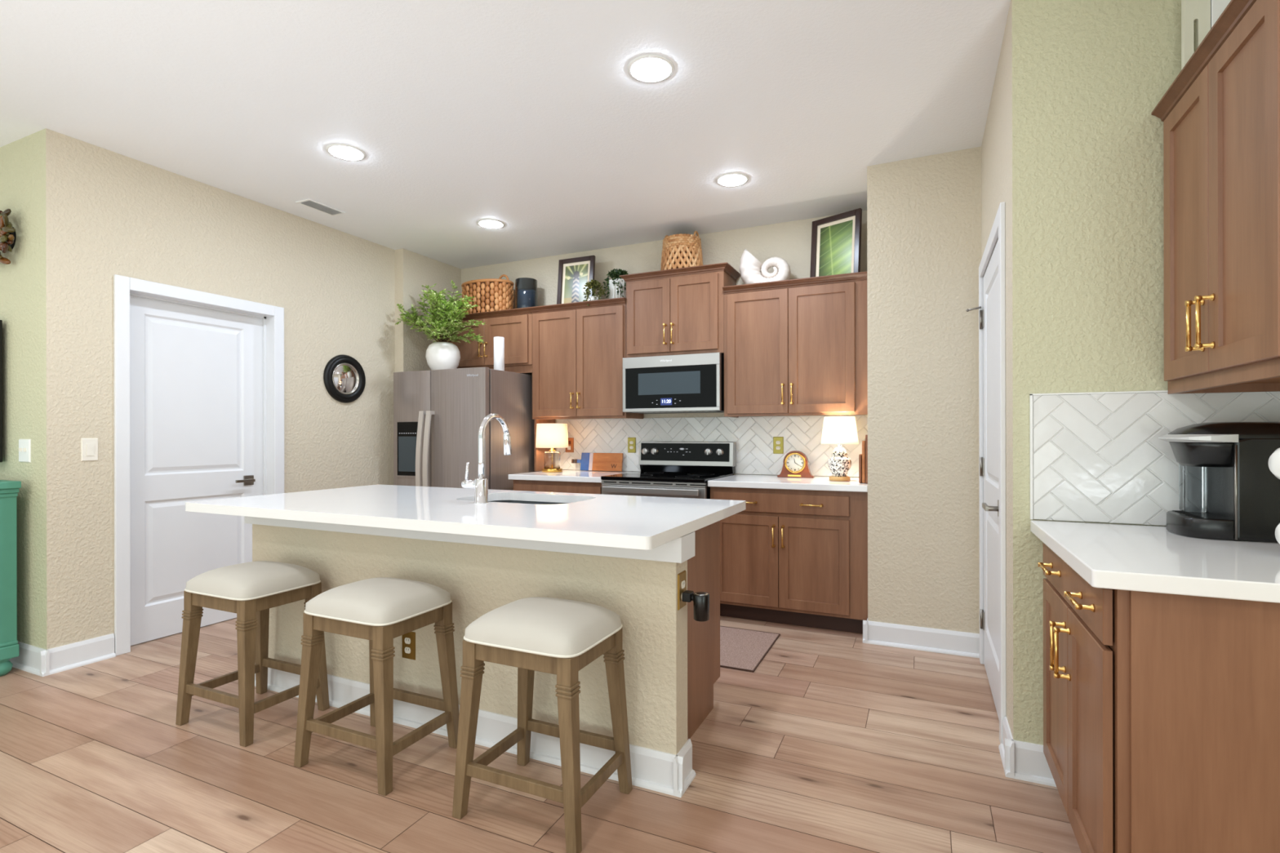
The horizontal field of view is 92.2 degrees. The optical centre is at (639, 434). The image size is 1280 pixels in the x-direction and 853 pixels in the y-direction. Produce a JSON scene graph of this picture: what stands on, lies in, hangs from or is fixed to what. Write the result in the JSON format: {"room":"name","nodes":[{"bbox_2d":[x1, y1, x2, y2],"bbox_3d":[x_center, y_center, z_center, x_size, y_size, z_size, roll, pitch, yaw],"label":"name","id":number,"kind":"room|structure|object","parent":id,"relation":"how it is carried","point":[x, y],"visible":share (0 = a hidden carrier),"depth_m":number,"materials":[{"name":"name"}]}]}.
{"room":"kitchen","nodes":[
{"label":"kitchen","id":0,"kind":"room"},
{"bbox_2d":[0,133,33,645],"bbox_3d":[-4.850,-0.168,4.056,3.796,2.785,0.140,0,0,25],"label":"wall","id":1,"kind":"structure","parent":0,"point":[15,157],"depth_m":3.25,"materials":[{"name":"green paint"}]},
{"bbox_2d":[0,320,2,462],"bbox_3d":[-3.990,-0.233,3.548,1.265,0.761,0.061,0,0,25],"label":"television","id":2,"kind":"object","parent":1,"relation":"attached to","point":[1,321],"visible":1,"depth_m":3.29,"materials":[{"name":"black glass"}]},
{"bbox_2d":[0,208,16,264],"bbox_3d":[-3.407,-1.055,3.266,0.377,0.313,0.085,0,0,25],"label":"wall sculpture","id":3,"kind":"object","parent":1,"relation":"attached to","point":[7,233],"visible":1,"depth_m":3.20,"materials":[{"name":"brown metal"}]},
{"bbox_2d":[18,439,31,462],"bbox_3d":[-3.232,0.083,3.225,0.116,0.122,0.016,0,0,25],"label":"light switch","id":4,"kind":"object","parent":1,"relation":"attached to","point":[24,445],"visible":1,"depth_m":3.22,"materials":[{"name":"white plastic"}]},
{"bbox_2d":[8,633,115,676],"bbox_3d":[-4.285,1.161,4.960,3.863,0.125,2.307,0,0,25],"label":"baseboard","id":5,"kind":"structure","parent":1,"relation":"attached to","point":[42,662],"depth_m":3.22,"materials":[{"name":"white paint"}]},
{"bbox_2d":[32,128,461,649],"bbox_3d":[-2.397,-0.173,4.563,0.236,2.785,3.114,0,0,25],"label":"wall","id":6,"kind":"structure","parent":0,"point":[99,214],"depth_m":3.56,"materials":[{"name":"paint"}]},
{"bbox_2d":[80,438,97,461],"bbox_3d":[-2.949,0.080,3.300,0.009,0.122,0.074,0,0,25],"label":"light switch","id":7,"kind":"object","parent":6,"relation":"attached to","point":[89,446],"visible":1,"depth_m":3.30,"materials":[{"name":"beige plastic"}]},
{"bbox_2d":[113,274,284,656],"bbox_3d":[-2.756,0.168,3.874,0.157,2.106,0.988,0,0,25],"label":"door","id":8,"kind":"structure","parent":6,"relation":"in","point":[198,376],"depth_m":3.80,"materials":[{"name":"white paint"}]},
{"bbox_2d":[323,354,365,403],"bbox_3d":[-2.269,-0.432,4.749,0.034,0.372,0.372,0,0,25],"label":"round mirror","id":9,"kind":"object","parent":6,"relation":"attached to","point":[344,376],"visible":1,"depth_m":4.73,"materials":[{"name":"black metal"}]},
{"bbox_2d":[333,364,357,392],"bbox_3d":[-2.264,-0.432,4.747,0.024,0.224,0.224,0,0,25],"label":"mirror glass","id":10,"kind":"object","parent":9,"relation":"attached to","point":[345,376],"depth_m":4.74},
{"bbox_2d":[0,0,1010,269],"bbox_3d":[-1.708,-1.616,0.840,12.200,0.100,9.300,0,0,25],"label":"ceiling","id":11,"kind":"structure","parent":0,"point":[530,117],"depth_m":2.91,"materials":[{"name":"paint"}]},
{"bbox_2d":[295,198,346,216],"bbox_3d":[-2.191,-1.559,4.231,0.135,0.012,0.285,0,0,25],"label":"ceiling vent","id":12,"kind":"object","parent":11,"relation":"in","point":[308,202],"visible":1,"depth_m":4.21,"materials":[{"name":"white plastic"}]},
{"bbox_2d":[325,143,366,160],"bbox_3d":[-1.629,-1.560,3.413,0.204,0.012,0.204,0,0,25],"label":"recessed light","id":13,"kind":"object","parent":11,"relation":"in","point":[344,152],"visible":1,"depth_m":3.39,"materials":[{"name":"white plastic"}]},
{"bbox_2d":[328,146,363,159],"bbox_3d":[-1.629,-1.558,3.413,0.172,0.008,0.172,0,0,25],"label":"diffuser","id":14,"kind":"object","parent":13,"relation":"attached to","point":[344,153],"depth_m":3.40,"materials":[{"name":"white plastic"}]},
{"bbox_2d":[476,218,505,228],"bbox_3d":[-1.107,-1.561,4.571,0.204,0.012,0.204,0,0,25],"label":"recessed light","id":15,"kind":"object","parent":11,"relation":"in","point":[486,223],"visible":1,"depth_m":4.54,"materials":[{"name":"white plastic"}]},
{"bbox_2d":[479,220,502,228],"bbox_3d":[-1.107,-1.559,4.571,0.172,0.008,0.172,0,0,25],"label":"diffuser","id":16,"kind":"object","parent":15,"relation":"attached to","point":[485,224],"depth_m":4.55,"materials":[{"name":"white plastic"}]},
{"bbox_2d":[626,54,674,83],"bbox_3d":[0.047,-1.563,2.642,0.204,0.012,0.204,0,0,25],"label":"recessed light","id":17,"kind":"object","parent":11,"relation":"in","point":[646,68],"visible":1,"depth_m":2.62,"materials":[{"name":"white plastic"}]},
{"bbox_2d":[715,173,749,186],"bbox_3d":[0.568,-1.564,3.788,0.204,0.012,0.204,0,0,25],"label":"recessed light","id":18,"kind":"object","parent":11,"relation":"in","point":[729,180],"visible":1,"depth_m":3.77,"materials":[{"name":"white plastic"}]},
{"bbox_2d":[718,174,746,186],"bbox_3d":[0.568,-1.562,3.788,0.172,0.008,0.172,0,0,25],"label":"diffuser","id":19,"kind":"object","parent":18,"relation":"attached to","point":[723,180],"depth_m":3.77,"materials":[{"name":"white plastic"}]},
{"bbox_2d":[0,615,1081,852],"bbox_3d":[-1.703,1.220,0.840,12.200,0.003,9.300,0,0,25],"label":"floor","id":20,"kind":"structure","parent":0,"point":[836,742],"depth_m":2.18,"materials":[{"name":"brown wood"}]},
{"bbox_2d":[0,480,21,676],"bbox_3d":[-3.917,0.730,3.232,1.430,0.984,0.484,0,0,25],"label":"sideboard","id":21,"kind":"object","parent":20,"relation":"on","point":[9,490],"visible":1,"depth_m":3.13,"materials":[{"name":"teal paint"}]},
{"bbox_2d":[175,560,329,746],"bbox_3d":[-1.669,0.892,2.665,0.458,0.654,0.378,0,0,25],"label":"bar stool","id":22,"kind":"object","parent":20,"relation":"on","point":[249,590],"visible":0.91,"depth_m":2.57,"materials":[{"name":"brown wood"}]},
{"bbox_2d":[185,560,319,599],"bbox_3d":[-1.669,0.610,2.665,0.424,0.091,0.363,0,0,25],"label":"seat cushion","id":23,"kind":"object","parent":22,"relation":"on","point":[259,580],"depth_m":2.55,"materials":[{"name":"beige fabric"}]},
{"bbox_2d":[293,577,458,795],"bbox_3d":[-0.987,0.890,2.338,0.458,0.654,0.378,0,0,25],"label":"bar stool","id":24,"kind":"object","parent":20,"relation":"on","point":[379,611],"visible":1,"depth_m":2.25,"materials":[{"name":"brown wood"}]},
{"bbox_2d":[305,577,450,623],"bbox_3d":[-0.988,0.609,2.338,0.424,0.091,0.363,0,0,25],"label":"seat cushion","id":25,"kind":"object","parent":24,"relation":"on","point":[380,600],"depth_m":2.22,"materials":[{"name":"beige fabric"}]},
{"bbox_2d":[393,367,540,490],"bbox_3d":[-1.443,0.355,5.132,0.933,1.727,0.885,0,0,25],"label":"refrigerator","id":26,"kind":"object","parent":20,"relation":"on","point":[438,415],"visible":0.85,"depth_m":4.81,"materials":[{"name":"silver metal"}]},
{"bbox_2d":[395,280,486,370],"bbox_3d":[-1.611,-0.900,5.032,0.803,0.781,0.559,0,0,25],"label":"potted plant","id":27,"kind":"object","parent":26,"relation":"on","point":[446,320],"visible":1,"depth_m":4.99,"materials":[{"name":"green plant"}]},
{"bbox_2d":[493,336,504,370],"bbox_3d":[-1.130,-0.645,4.935,0.084,0.270,0.084,0,0,25],"label":"paper roll","id":28,"kind":"object","parent":26,"relation":"on","point":[499,342],"visible":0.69,"depth_m":4.90,"materials":[{"name":"white paper"}]},
{"bbox_2d":[244,515,719,797],"bbox_3d":[-0.737,0.781,2.900,2.296,0.872,0.795,0,0,25],"label":"kitchen island","id":29,"kind":"object","parent":20,"relation":"on","point":[672,660],"visible":0.55,"depth_m":2.42,"materials":[{"name":"paint"}]},
{"bbox_2d":[402,631,415,660],"bbox_3d":[-0.979,0.889,2.599,0.074,0.118,0.009,0,0,25],"label":"wall outlet","id":30,"kind":"object","parent":29,"relation":"attached to","point":[409,638],"visible":0.98,"depth_m":2.59,"materials":[{"name":"gold metal"}]},
{"bbox_2d":[404,637,410,644],"bbox_3d":[-0.980,0.869,2.597,0.033,0.025,0.004,0,0,25],"label":"receptacle","id":31,"kind":"object","parent":30,"relation":"attached to","point":[407,640],"depth_m":2.59,"materials":[{"name":"beige plastic"}]},
{"bbox_2d":[404,647,410,653],"bbox_3d":[-0.980,0.909,2.597,0.033,0.025,0.004,0,0,25],"label":"receptacle","id":32,"kind":"object","parent":30,"relation":"attached to","point":[407,650],"depth_m":2.59,"materials":[{"name":"beige plastic"}]},
{"bbox_2d":[185,484,746,550],"bbox_3d":[-0.788,0.323,2.795,2.301,0.040,1.094,0,0,25],"label":"island countertop","id":33,"kind":"structure","parent":29,"relation":"on","point":[616,521],"depth_m":2.47,"materials":[{"name":"white stone"}]},
{"bbox_2d":[461,413,511,503],"bbox_3d":[-0.700,0.102,2.831,0.134,0.402,0.243,0,0,25],"label":"faucet","id":34,"kind":"object","parent":33,"relation":"on","point":[480,485],"visible":1,"depth_m":2.73,"materials":[{"name":"silver metal"}]},
{"bbox_2d":[488,500,568,504],"bbox_3d":[-0.543,0.447,2.942,0.645,0.209,0.429,0,0,25],"label":"sink","id":35,"kind":"object","parent":33,"relation":"in","point":[503,501],"visible":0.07,"depth_m":3.18,"materials":[{"name":"metal"}]},
{"bbox_2d":[677,570,686,610],"bbox_3d":[0.148,0.540,2.140,0.009,0.125,0.074,0,0,25],"label":"wall outlet","id":36,"kind":"object","parent":29,"relation":"attached to","point":[682,577],"visible":0.78,"depth_m":2.12,"materials":[{"name":"gold metal"}]},
{"bbox_2d":[681,580,684,588],"bbox_3d":[0.150,0.520,2.139,0.004,0.025,0.033,0,0,25],"label":"receptacle","id":37,"kind":"object","parent":36,"relation":"attached to","point":[682,581],"depth_m":2.14,"materials":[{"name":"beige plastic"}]},
{"bbox_2d":[682,590,709,622],"bbox_3d":[0.193,0.588,2.114,0.094,0.089,0.056,0,0,25],"label":"plug","id":38,"kind":"object","parent":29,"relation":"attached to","point":[700,600],"visible":1,"depth_m":2.09,"materials":[{"name":"black plastic"}]},
{"bbox_2d":[693,591,709,622],"bbox_3d":[0.210,0.588,2.106,0.056,0.089,0.056,0,0,25],"label":"canister","id":39,"kind":"object","parent":38,"relation":"on","point":[700,599],"depth_m":2.08,"materials":[{"name":"black plastic"}]},
{"bbox_2d":[452,596,632,852],"bbox_3d":[-0.312,0.889,2.034,0.458,0.654,0.378,0,0,25],"label":"bar stool","id":40,"kind":"object","parent":20,"relation":"on","point":[558,637],"visible":1,"depth_m":1.94,"materials":[{"name":"brown wood"}]},
{"bbox_2d":[464,596,621,655],"bbox_3d":[-0.313,0.608,2.034,0.424,0.091,0.363,0,0,25],"label":"seat cushion","id":41,"kind":"object","parent":40,"relation":"on","point":[535,625],"depth_m":1.92,"materials":[{"name":"beige fabric"}]},
{"bbox_2d":[513,480,601,494],"bbox_3d":[-0.486,0.780,4.859,0.794,0.873,0.735,0,0,25],"label":"base cabinet","id":42,"kind":"object","parent":20,"relation":"on","point":[518,485],"visible":0.03,"depth_m":4.56,"materials":[{"name":"brown wood"}]},
{"bbox_2d":[508,469,632,483],"bbox_3d":[-0.488,0.322,4.867,0.816,0.040,0.723,0,0,25],"label":"countertop","id":43,"kind":"structure","parent":42,"relation":"on","point":[580,476],"depth_m":4.64,"materials":[{"name":"white stone"}]},
{"bbox_2d":[535,423,568,472],"bbox_3d":[-0.719,0.106,5.032,0.266,0.394,0.266,0,0,25],"label":"table lamp","id":44,"kind":"object","parent":43,"relation":"on","point":[552,436],"visible":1,"depth_m":4.95,"materials":[{"name":"white fabric"}]},
{"bbox_2d":[571,453,623,471],"bbox_3d":[-0.363,0.226,5.143,0.482,0.150,0.039,0,0,25],"label":"cutting board","id":45,"kind":"object","parent":43,"relation":"on","point":[589,461],"visible":1,"depth_m":5.12,"materials":[{"name":"brown wood"}]},
{"bbox_2d":[600,441,736,498],"bbox_3d":[0.218,0.635,4.489,0.779,1.160,0.776,0,0,25],"label":"range","id":46,"kind":"object","parent":20,"relation":"on","point":[677,469],"visible":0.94,"depth_m":4.63,"materials":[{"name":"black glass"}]},
{"bbox_2d":[600,471,733,483],"bbox_3d":[0.215,0.303,4.483,0.770,0.025,0.677,0,0,25],"label":"cooktop","id":47,"kind":"object","parent":46,"relation":"in","point":[640,477],"depth_m":4.31,"materials":[{"name":"black glass"}]},
{"bbox_2d":[720,626,780,672],"bbox_3d":[0.027,1.211,3.754,1.516,0.007,0.644,0,0,25],"label":"floor mat","id":48,"kind":"object","parent":20,"relation":"on","point":[740,649],"visible":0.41,"depth_m":3.50,"materials":[{"name":"pink fabric"}]},
{"bbox_2d":[710,486,867,633],"bbox_3d":[1.042,0.777,4.155,0.982,0.873,0.735,0,0,25],"label":"base cabinet","id":49,"kind":"object","parent":20,"relation":"on","point":[799,557],"visible":0.88,"depth_m":3.84,"materials":[{"name":"brown wood"}]},
{"bbox_2d":[707,474,867,492],"bbox_3d":[1.044,0.320,4.162,0.990,0.040,0.723,0,0,25],"label":"countertop","id":50,"kind":"structure","parent":49,"relation":"on","point":[742,481],"depth_m":3.91,"materials":[{"name":"white stone"}]},
{"bbox_2d":[777,450,814,478],"bbox_3d":[1.093,0.205,4.321,0.250,0.188,0.067,0,0,25],"label":"mantel clock","id":51,"kind":"object","parent":50,"relation":"on","point":[795,464],"visible":1,"depth_m":4.30,"materials":[{"name":"brown wood"}]},
{"bbox_2d":[820,416,858,481],"bbox_3d":[1.305,0.090,4.023,0.236,0.418,0.236,0,0,25],"label":"table lamp","id":52,"kind":"object","parent":50,"relation":"on","point":[839,430],"visible":1,"depth_m":3.96,"materials":[{"name":"white fabric"}]},
{"bbox_2d":[827,456,851,476],"bbox_3d":[1.305,0.205,4.023,0.150,0.132,0.150,0,0,25],"label":"lamp base","id":53,"kind":"object","parent":52,"relation":"on","point":[839,466],"depth_m":3.97,"materials":[{"name":"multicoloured ceramic"}]},
{"bbox_2d":[858,453,862,483],"bbox_3d":[1.391,0.210,3.868,0.014,0.177,0.150,0,0,25],"label":"serving board","id":54,"kind":"object","parent":50,"relation":"on","point":[860,455],"visible":0.76,"depth_m":3.80,"materials":[{"name":"brown wood"}]},
{"bbox_2d":[862,440,865,483],"bbox_3d":[1.423,0.168,3.892,0.017,0.261,0.220,0,0,25],"label":"serving board","id":55,"kind":"object","parent":50,"relation":"on","point":[863,442],"visible":0.67,"depth_m":3.79,"materials":[{"name":"brown wood"}]},
{"bbox_2d":[865,434,867,483],"bbox_3d":[1.444,0.149,3.888,0.014,0.299,0.290,0,0,25],"label":"serving board","id":56,"kind":"object","parent":50,"relation":"on","point":[866,435],"visible":0.38,"depth_m":3.76,"materials":[{"name":"brown wood"}]},
{"bbox_2d":[1037,542,1279,852],"bbox_3d":[1.519,0.776,1.633,0.725,0.873,0.860,0,0,25],"label":"base cabinet","id":57,"kind":"object","parent":20,"relation":"on","point":[1162,711],"visible":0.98,"depth_m":1.34,"materials":[{"name":"brown wood"}]},
{"bbox_2d":[1030,520,1279,603],"bbox_3d":[1.513,0.319,1.613,0.718,0.040,0.876,0,0,25],"label":"countertop","id":58,"kind":"structure","parent":57,"relation":"on","point":[1131,557],"depth_m":1.48,"materials":[{"name":"white stone"}]},
{"bbox_2d":[1158,422,1279,542],"bbox_3d":[1.766,0.131,1.808,0.366,0.334,0.238,0,0,25],"label":"coffee maker","id":59,"kind":"object","parent":58,"relation":"on","point":[1228,490],"visible":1,"depth_m":1.74,"materials":[{"name":"black plastic"}]},
{"bbox_2d":[1165,510,1237,541],"bbox_3d":[1.670,0.268,1.851,0.116,0.060,0.224,0,0,25],"label":"drip tray","id":60,"kind":"object","parent":59,"relation":"on","point":[1220,525],"depth_m":1.78,"materials":[{"name":"black plastic"}]},
{"bbox_3d":[1.673,0.133,1.454,0.168,0.329,0.130,0,0,25],"label":"stand","id":61,"kind":"object","parent":58,"relation":"on","visible":0},
{"bbox_2d":[1268,448,1279,479],"bbox_3d":[1.578,0.055,1.475,0.090,0.121,0.092,0,0,16],"label":"mug","id":62,"kind":"object","parent":61,"relation":"hanging from","point":[1274,459],"visible":1,"depth_m":1.49,"materials":[{"name":"white ceramic"}]},
{"bbox_2d":[1275,523,1279,543],"bbox_3d":[1.589,0.226,1.470,0.090,0.121,0.092,0,0,16],"label":"mug","id":63,"kind":"object","parent":61,"relation":"hanging from","point":[1277,528],"visible":1,"depth_m":1.50,"materials":[{"name":"white ceramic"}]},
{"bbox_2d":[461,210,866,477],"bbox_3d":[0.324,-0.177,4.958,4.378,2.785,0.120,0,0,25],"label":"wall","id":64,"kind":"structure","parent":0,"point":[790,241],"depth_m":4.81,"materials":[{"name":"paint"}]},
{"bbox_2d":[436,306,532,373],"bbox_3d":[-1.303,-0.782,5.425,1.027,0.530,0.387,0,0,25],"label":"upper cabinet","id":65,"kind":"object","parent":64,"relation":"attached to","point":[514,325],"visible":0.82,"depth_m":5.20,"materials":[{"name":"brown wood"}]},
{"bbox_2d":[461,274,514,313],"bbox_3d":[-1.354,-1.204,5.467,0.517,0.391,0.332,0,0,28],"label":"woven basket","id":66,"kind":"object","parent":65,"relation":"on","point":[490,294],"visible":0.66,"depth_m":5.31,"materials":[{"name":"wicker"}]},
{"bbox_2d":[515,277,537,308],"bbox_3d":[-0.977,-1.169,5.293,0.188,0.319,0.188,0,0,25],"label":"vase","id":67,"kind":"object","parent":65,"relation":"on","point":[526,288],"visible":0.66,"depth_m":5.21,"materials":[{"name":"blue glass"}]},
{"bbox_2d":[528,297,644,420],"bbox_3d":[-0.443,-0.589,5.029,0.862,0.920,0.387,0,0,25],"label":"upper cabinet","id":68,"kind":"object","parent":64,"relation":"attached to","point":[579,349],"visible":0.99,"depth_m":4.87,"materials":[{"name":"brown wood"}]},
{"bbox_2d":[534,419,555,471],"bbox_3d":[-0.808,0.087,5.242,0.018,0.428,0.292,0,0,25],"label":"panel","id":69,"kind":"object","parent":68,"relation":"attached to","point":[539,452],"visible":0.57,"depth_m":5.16,"materials":[{"name":"brown wood"}]},
{"bbox_2d":[556,255,595,304],"bbox_3d":[-0.533,-1.242,5.100,0.335,0.462,0.071,0,0,24],"label":"picture frame","id":70,"kind":"object","parent":68,"relation":"on","point":[574,273],"visible":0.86,"depth_m":5.11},
{"bbox_2d":[564,263,588,303],"bbox_3d":[-0.532,-1.241,5.102,0.215,0.340,0.034,0,0,24],"label":"print","id":71,"kind":"object","parent":70,"relation":"attached to","point":[575,275],"depth_m":5.11},
{"bbox_2d":[582,278,605,306],"bbox_3d":[-0.367,-1.128,4.907,0.166,0.235,0.180,0,0,25],"label":"potted plant","id":72,"kind":"object","parent":68,"relation":"on","point":[593,285],"visible":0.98,"depth_m":4.87,"materials":[{"name":"green plant"}]},
{"bbox_2d":[602,267,628,298],"bbox_3d":[-0.191,-1.181,5.002,0.246,0.341,0.255,0,0,25],"label":"potted plant","id":73,"kind":"object","parent":68,"relation":"on","point":[616,288],"visible":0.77,"depth_m":4.93,"materials":[{"name":"green plant"}]},
{"bbox_2d":[619,262,740,357],"bbox_3d":[0.302,-0.903,4.686,0.852,0.632,0.387,0,0,25],"label":"upper cabinet","id":74,"kind":"object","parent":64,"relation":"attached to","point":[679,311],"visible":0.92,"depth_m":4.53,"materials":[{"name":"brown wood"}]},
{"bbox_2d":[622,352,724,413],"bbox_3d":[0.299,-0.376,4.677,0.763,0.412,0.405,0,0,25],"label":"microwave","id":75,"kind":"object","parent":74,"relation":"attached to","point":[694,383],"visible":1,"depth_m":4.49,"materials":[{"name":"silver metal"}]},
{"bbox_2d":[660,231,702,270],"bbox_3d":[0.320,-1.359,4.696,0.335,0.358,0.332,0,0,-24],"label":"woven basket","id":76,"kind":"object","parent":74,"relation":"on","point":[678,251],"visible":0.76,"depth_m":4.57,"materials":[{"name":"beige wicker"}]},
{"bbox_2d":[556,414,867,476],"bbox_3d":[0.458,0.081,4.824,2.605,0.436,0.010,0,0,25],"label":"tile backsplash","id":77,"kind":"structure","parent":64,"relation":"attached to","point":[753,436],"depth_m":4.69,"materials":[{"name":"tile"}]},
{"bbox_2d":[565,437,573,452],"bbox_3d":[-0.610,0.089,5.305,0.084,0.126,0.010,0,0,25],"label":"wall outlet","id":78,"kind":"object","parent":77,"relation":"attached to","point":[571,440],"visible":0.76,"depth_m":5.30,"materials":[{"name":"orange metal"}]},
{"bbox_2d":[627,437,635,453],"bbox_3d":[-0.069,0.085,5.057,0.074,0.126,0.009,0,0,25],"label":"wall outlet","id":79,"kind":"object","parent":77,"relation":"attached to","point":[631,441],"visible":1,"depth_m":5.05,"materials":[{"name":"gold metal"}]},
{"bbox_2d":[773,436,783,453],"bbox_3d":[1.023,0.078,4.554,0.076,0.126,0.009,0,0,25],"label":"wall outlet","id":80,"kind":"object","parent":77,"relation":"attached to","point":[778,442],"visible":1,"depth_m":4.55,"materials":[{"name":"gold metal"}]},
{"bbox_2d":[722,271,867,417],"bbox_3d":[1.108,-0.591,4.315,0.992,0.920,0.387,0,0,25],"label":"upper cabinet","id":81,"kind":"object","parent":64,"relation":"attached to","point":[798,346],"visible":0.96,"depth_m":4.17,"materials":[{"name":"brown wood"}]},
{"bbox_2d":[738,248,791,284],"bbox_3d":[0.898,-1.182,4.430,0.370,0.337,0.194,0,0,25],"label":"shell","id":82,"kind":"object","parent":81,"relation":"on","point":[750,268],"visible":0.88,"depth_m":4.39,"materials":[{"name":"white ceramic"}]},
{"bbox_2d":[809,208,862,277],"bbox_3d":[1.329,-1.257,4.191,0.060,0.485,0.360,0,0,-43],"label":"picture frame","id":83,"kind":"object","parent":81,"relation":"on","point":[836,240],"visible":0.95,"depth_m":4.18,"materials":[{"name":"green paper"}]},
{"bbox_2d":[818,219,853,276],"bbox_3d":[1.331,-1.256,4.193,0.025,0.364,0.240,0,0,-43],"label":"print","id":84,"kind":"object","parent":83,"relation":"attached to","point":[835,237],"depth_m":4.19},
{"bbox_2d":[866,146,981,633],"bbox_3d":[1.809,-0.180,3.795,0.706,2.785,0.750,0,0,25],"label":"wall","id":85,"kind":"structure","parent":0,"point":[924,213],"depth_m":3.48,"materials":[{"name":"paint"}]},
{"bbox_2d":[862,618,979,657],"bbox_3d":[1.595,1.150,3.500,0.614,0.125,0.087,0,0,25],"label":"baseboard","id":86,"kind":"structure","parent":85,"relation":"attached to","point":[901,636],"depth_m":3.47,"materials":[{"name":"white paint"}]},
{"bbox_2d":[981,0,1195,745],"bbox_3d":[2.001,-0.180,2.590,0.890,2.785,1.279,0,0,25],"label":"wall","id":87,"kind":"structure","parent":0,"point":[1072,146],"depth_m":2.12,"materials":[{"name":"paint"}]},
{"bbox_2d":[965,201,1006,743],"bbox_3d":[1.645,0.155,2.837,0.202,2.115,1.026,0,0,25],"label":"door","id":88,"kind":"structure","parent":87,"relation":"in","point":[992,286],"depth_m":2.73,"materials":[{"name":"white paint"}]},
{"bbox_2d":[998,716,1056,786],"bbox_3d":[1.417,1.151,2.250,0.162,0.125,0.225,0,0,25],"label":"baseboard","id":89,"kind":"structure","parent":87,"relation":"attached to","point":[1020,760],"depth_m":2.17,"materials":[{"name":"white paint"}]},
{"bbox_2d":[1029,390,1279,525],"bbox_3d":[1.695,0.076,2.019,0.707,0.441,0.012,0,0,25],"label":"tile backsplash","id":90,"kind":"structure","parent":87,"relation":"attached to","point":[1096,456],"depth_m":2.06,"materials":[{"name":"tile"}]},
{"bbox_2d":[1151,0,1279,394],"bbox_3d":[1.678,-0.597,1.586,0.393,0.929,0.811,0,0,25],"label":"upper cabinet","id":91,"kind":"object","parent":87,"relation":"attached to","point":[1220,115],"visible":1,"depth_m":1.60,"materials":[{"name":"brown wood"}]},
{"bbox_2d":[1181,0,1231,70],"bbox_3d":[1.795,-1.216,1.927,0.148,0.384,0.035,0,0,25],"label":"wooden panel","id":92,"kind":"object","parent":91,"relation":"on","point":[1204,14],"visible":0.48,"depth_m":1.94,"materials":[{"name":"white wood"}]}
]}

